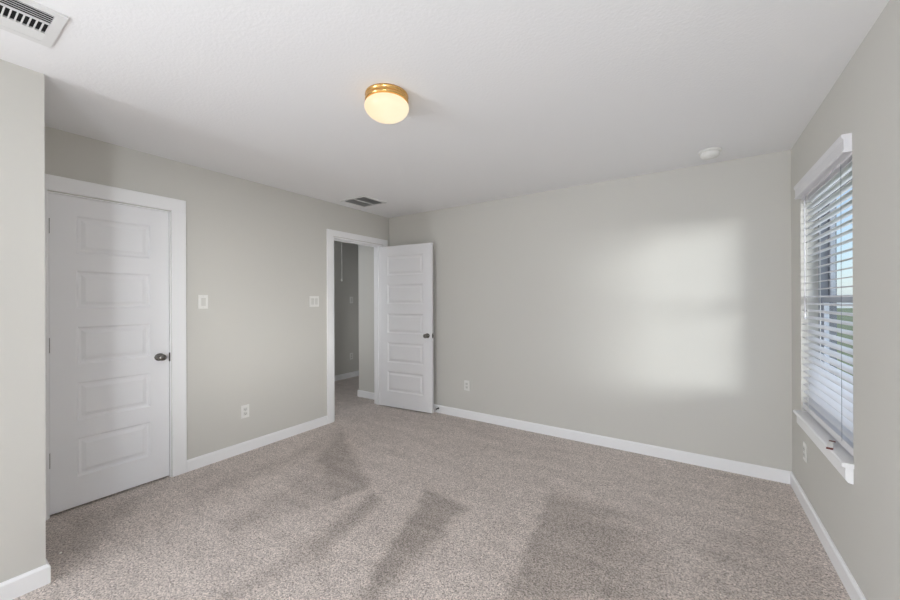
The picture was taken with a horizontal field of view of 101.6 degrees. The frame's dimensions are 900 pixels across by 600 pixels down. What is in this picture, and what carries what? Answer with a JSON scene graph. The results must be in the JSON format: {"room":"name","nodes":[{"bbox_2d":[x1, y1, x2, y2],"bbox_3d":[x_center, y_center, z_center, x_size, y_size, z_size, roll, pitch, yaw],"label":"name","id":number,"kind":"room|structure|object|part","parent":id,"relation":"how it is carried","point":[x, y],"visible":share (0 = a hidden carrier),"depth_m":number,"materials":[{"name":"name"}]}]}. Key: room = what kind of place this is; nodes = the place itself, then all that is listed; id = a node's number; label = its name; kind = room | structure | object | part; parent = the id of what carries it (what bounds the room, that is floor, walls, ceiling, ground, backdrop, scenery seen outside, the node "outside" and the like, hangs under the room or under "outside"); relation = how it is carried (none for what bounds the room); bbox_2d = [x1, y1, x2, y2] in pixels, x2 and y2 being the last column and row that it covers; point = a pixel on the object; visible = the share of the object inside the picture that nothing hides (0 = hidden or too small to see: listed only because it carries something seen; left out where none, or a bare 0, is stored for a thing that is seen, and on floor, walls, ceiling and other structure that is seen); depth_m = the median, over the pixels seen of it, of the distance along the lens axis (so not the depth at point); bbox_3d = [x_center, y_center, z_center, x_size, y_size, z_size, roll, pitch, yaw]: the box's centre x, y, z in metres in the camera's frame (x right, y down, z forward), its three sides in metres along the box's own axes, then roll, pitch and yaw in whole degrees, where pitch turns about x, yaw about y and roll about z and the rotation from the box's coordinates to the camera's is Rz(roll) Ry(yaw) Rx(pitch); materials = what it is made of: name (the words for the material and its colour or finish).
{"room":"empty bedroom","nodes":[
{"label":"empty bedroom","id":0,"kind":"room"},
{"bbox_2d":[0,59,45,582],"bbox_3d":[-3.344,0.143,0.351,0.761,2.454,3.900,0,0,33],"label":"wall","id":1,"kind":"structure","parent":0,"point":[22,125],"depth_m":1.71,"materials":[{"name":"grey paint"}]},
{"bbox_2d":[0,559,50,599],"bbox_3d":[-2.840,1.323,1.077,0.755,0.092,2.164,0,0,33],"label":"baseboard","id":2,"kind":"structure","parent":1,"relation":"attached to","point":[15,587],"depth_m":1.71,"materials":[{"name":"white paint"}]},
{"bbox_2d":[45,126,388,476],"bbox_3d":[-1.746,0.139,3.567,0.115,2.454,3.228,0,0,33],"label":"wall","id":3,"kind":"structure","parent":0,"point":[257,251],"depth_m":3.28,"materials":[{"name":"grey paint"}]},
{"bbox_2d":[49,193,169,514],"bbox_3d":[-2.334,0.339,2.561,0.103,2.030,0.647,0,0,33],"label":"door","id":4,"kind":"structure","parent":3,"relation":"in","point":[109,354],"depth_m":2.53,"materials":[{"name":"white paint"}]},
{"bbox_3d":[-2.177,0.433,2.767,0.068,0.057,0.066,0,0,33],"label":"knob","id":5,"kind":"part","parent":4,"relation":"part of","materials":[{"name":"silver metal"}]},
{"bbox_2d":[45,174,186,519],"bbox_3d":[-2.354,0.291,2.578,0.078,2.153,0.846,0,0,33],"label":"door frame","id":6,"kind":"structure","parent":3,"relation":"attached to","point":[177,216],"depth_m":2.84,"materials":[{"name":"white paint"}]},
{"bbox_2d":[198,295,207,308],"bbox_3d":[-2.031,0.016,3.021,0.010,0.115,0.070,0,0,33],"label":"light switch","id":7,"kind":"object","parent":3,"relation":"attached to","point":[202,299],"visible":1,"depth_m":3.02,"materials":[{"name":"white plastic"}]},
{"bbox_2d":[241,404,248,418],"bbox_3d":[-1.842,1.002,3.302,0.009,0.115,0.070,0,0,33],"label":"wall outlet","id":8,"kind":"object","parent":3,"relation":"attached to","point":[245,408],"visible":1,"depth_m":3.30,"materials":[{"name":"white plastic"}]},
{"bbox_2d":[187,416,327,471],"bbox_3d":[-1.723,1.320,3.477,0.014,0.092,1.344,0,0,33],"label":"baseboard","id":9,"kind":"structure","parent":3,"relation":"attached to","point":[212,457],"depth_m":3.34,"materials":[{"name":"white paint"}]},
{"bbox_2d":[309,296,318,306],"bbox_3d":[-1.444,0.015,3.909,0.010,0.115,0.116,0,0,33],"label":"light switch","id":10,"kind":"object","parent":3,"relation":"attached to","point":[313,300],"visible":1,"depth_m":3.90,"materials":[{"name":"white plastic"}]},
{"bbox_2d":[326,229,387,423],"bbox_3d":[-1.143,0.290,4.475,0.148,2.150,0.956,0,0,33],"label":"door frame","id":11,"kind":"structure","parent":3,"relation":"attached to","point":[330,233],"depth_m":4.24,"materials":[{"name":"white paint"}]},
{"bbox_2d":[381,243,433,412],"bbox_3d":[-0.549,0.334,4.547,0.782,2.030,0.152,0,0,28],"label":"door","id":12,"kind":"structure","parent":11,"relation":"attached to","point":[407,371],"depth_m":4.53,"materials":[{"name":"white paint"}]},
{"bbox_2d":[334,241,358,374],"bbox_3d":[-2.125,0.142,6.018,0.100,2.454,5.100,0,0,33],"label":"wall","id":13,"kind":"structure","parent":0,"point":[346,314],"depth_m":6.40,"materials":[{"name":"grey paint"}]},
{"bbox_2d":[335,371,358,380],"bbox_3d":[-2.074,1.323,5.986,0.014,0.092,4.900,0,0,33],"label":"baseboard","id":14,"kind":"structure","parent":13,"relation":"attached to","point":[355,373],"depth_m":6.38,"materials":[{"name":"white paint"}]},
{"bbox_2d":[13,376,850,599],"bbox_3d":[-1.129,1.413,2.485,5.848,0.100,9.900,0,0,33],"label":"floor","id":15,"kind":"structure","parent":0,"point":[373,502],"depth_m":2.20,"materials":[{"name":"carpet"}]},
{"bbox_2d":[0,0,888,217],"bbox_3d":[-1.124,-1.141,2.358,6.013,0.100,10.100,0,0,33],"label":"ceiling","id":16,"kind":"structure","parent":0,"point":[507,98],"depth_m":1.86,"materials":[{"name":"white paint"}]},
{"bbox_2d":[0,0,67,47],"bbox_3d":[-1.708,-1.085,1.318,0.298,0.008,0.420,0,0,33],"label":"ceiling vent","id":17,"kind":"object","parent":16,"relation":"in","point":[31,20],"visible":1,"depth_m":1.43,"materials":[{"name":"white metal"}]},
{"bbox_2d":[341,195,386,207],"bbox_3d":[-0.952,-1.085,4.054,0.356,0.010,0.344,0,0,33],"label":"ceiling vent","id":18,"kind":"object","parent":16,"relation":"in","point":[363,201],"visible":1,"depth_m":4.04,"materials":[{"name":"white metal"}]},
{"bbox_2d":[364,83,408,123],"bbox_3d":[-0.338,-1.027,1.962,0.235,0.132,0.235,0,0,33],"label":"ceiling lamp","id":19,"kind":"object","parent":16,"relation":"attached to","point":[386,103],"visible":1,"depth_m":1.89,"materials":[{"name":"white glass"}]},
{"bbox_2d":[698,147,721,159],"bbox_3d":[1.919,-1.073,2.709,0.142,0.054,0.142,0,0,33],"label":"smoke detector","id":20,"kind":"object","parent":16,"relation":"attached to","point":[713,152],"visible":1,"depth_m":2.67,"materials":[{"name":"white plastic"}]},
{"bbox_2d":[358,150,791,470],"bbox_3d":[0.706,0.131,3.951,4.723,2.454,0.115,0,0,33],"label":"wall","id":21,"kind":"structure","parent":0,"point":[655,309],"depth_m":3.29,"materials":[{"name":"grey paint"}]},
{"bbox_2d":[357,390,373,399],"bbox_3d":[-1.112,1.319,5.076,0.469,0.092,0.014,0,0,33],"label":"baseboard","id":22,"kind":"structure","parent":21,"relation":"attached to","point":[360,393],"depth_m":5.11,"materials":[{"name":"white paint"}]},
{"bbox_2d":[464,380,469,390],"bbox_3d":[0.193,0.983,4.217,0.070,0.115,0.009,0,0,33],"label":"wall outlet","id":23,"kind":"object","parent":21,"relation":"attached to","point":[466,383],"visible":1,"depth_m":4.21,"materials":[{"name":"white plastic"}]},
{"bbox_2d":[434,404,791,483],"bbox_3d":[0.850,1.311,3.780,3.973,0.092,0.014,0,0,33],"label":"baseboard","id":24,"kind":"structure","parent":21,"relation":"attached to","point":[768,473],"depth_m":3.26,"materials":[{"name":"white paint"}]},
{"bbox_2d":[791,0,899,599],"bbox_3d":[0.612,0.129,-0.327,0.165,2.454,7.128,0,0,33],"label":"wall","id":25,"kind":"structure","parent":0,"point":[862,519],"depth_m":1.52,"materials":[{"name":"grey paint"}]},
{"bbox_2d":[803,441,806,462],"bbox_3d":[2.295,0.983,2.375,0.009,0.115,0.070,0,0,33],"label":"wall outlet","id":26,"kind":"object","parent":25,"relation":"attached to","point":[804,443],"visible":1,"depth_m":2.36,"materials":[{"name":"white plastic"}]},
{"bbox_2d":[793,171,853,484],"bbox_3d":[2.143,0.060,2.030,0.203,1.556,0.973,0,0,33],"label":"window","id":27,"kind":"structure","parent":25,"relation":"in","point":[840,458],"depth_m":2.33,"materials":[{"name":"white plastic"}]},
{"bbox_2d":[794,133,852,455],"bbox_3d":[2.103,-0.021,2.057,0.094,1.481,0.951,0,0,33],"label":"window blind","id":28,"kind":"object","parent":27,"relation":"attached to","point":[830,399],"visible":0.7,"depth_m":2.00,"materials":[{"name":"white plastic"}]},
{"bbox_3d":[2.268,0.011,2.325,0.002,1.360,0.002,0,0,33],"label":"ladder cord","id":29,"kind":"part","parent":28,"relation":"part of","materials":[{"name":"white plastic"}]},
{"bbox_3d":[2.315,0.011,2.294,0.002,1.360,0.002,0,0,33],"label":"ladder cord","id":30,"kind":"part","parent":28,"relation":"part of","materials":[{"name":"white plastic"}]},
{"bbox_3d":[2.120,0.702,2.047,0.050,0.036,0.943,0,0,33],"label":"rail","id":31,"kind":"part","parent":28,"relation":"part of","materials":[{"name":"white"}]},
{"bbox_3d":[1.921,0.012,1.801,0.001,1.360,0.002,0,0,33],"label":"ladder cord","id":32,"kind":"part","parent":28,"relation":"part of","materials":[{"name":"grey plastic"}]},
{"bbox_3d":[2.113,0.753,2.051,0.125,0.021,0.973,0,0,33],"label":"sill","id":33,"kind":"part","parent":27,"relation":"part of","materials":[{"name":"white paint"}]},
{"bbox_2d":[826,440,835,449],"bbox_3d":[1.949,0.736,1.878,0.160,0.014,0.024,0,0,-40],"label":"strip","id":34,"kind":"object","parent":27,"relation":"on","point":[830,444],"visible":1,"depth_m":1.86,"materials":[{"name":"white plastic"}]},
{"bbox_3d":[2.212,0.011,1.985,0.039,1.460,0.955,0,0,33],"label":"frame","id":35,"kind":"part","parent":27,"relation":"part of","materials":[{"name":"grey"}]},
{"bbox_3d":[2.179,0.012,2.007,0.039,1.460,0.955,0,0,33],"label":"frame","id":36,"kind":"part","parent":27,"relation":"part of","materials":[{"name":"grey plastic"}]},
{"bbox_3d":[2.183,0.342,2.005,0.024,0.736,0.891,0,0,33],"label":"sash","id":37,"kind":"part","parent":27,"relation":"part of","materials":[{"name":"grey plastic"}]},
{"bbox_3d":[2.206,-0.335,1.988,0.024,0.703,0.891,0,0,33],"label":"sash","id":38,"kind":"part","parent":27,"relation":"part of","materials":[{"name":"grey plastic"}]},
{"bbox_2d":[790,472,866,599],"bbox_3d":[0.537,1.310,-0.284,0.014,0.092,7.114,0,0,33],"label":"baseboard","id":39,"kind":"structure","parent":25,"relation":"attached to","point":[850,584],"depth_m":1.93,"materials":[{"name":"white paint"}]},
{"label":"outside","id":40,"kind":"structure","parent":0,"visible":0},
{"bbox_2d":[837,308,852,384],"bbox_3d":[41.894,1.567,8.287,59.227,0.200,120.000,0,0,33],"label":"ground","id":41,"kind":"structure","parent":40,"point":[849,310],"depth_m":19.23,"materials":[{"name":"green plant"}]}
]}

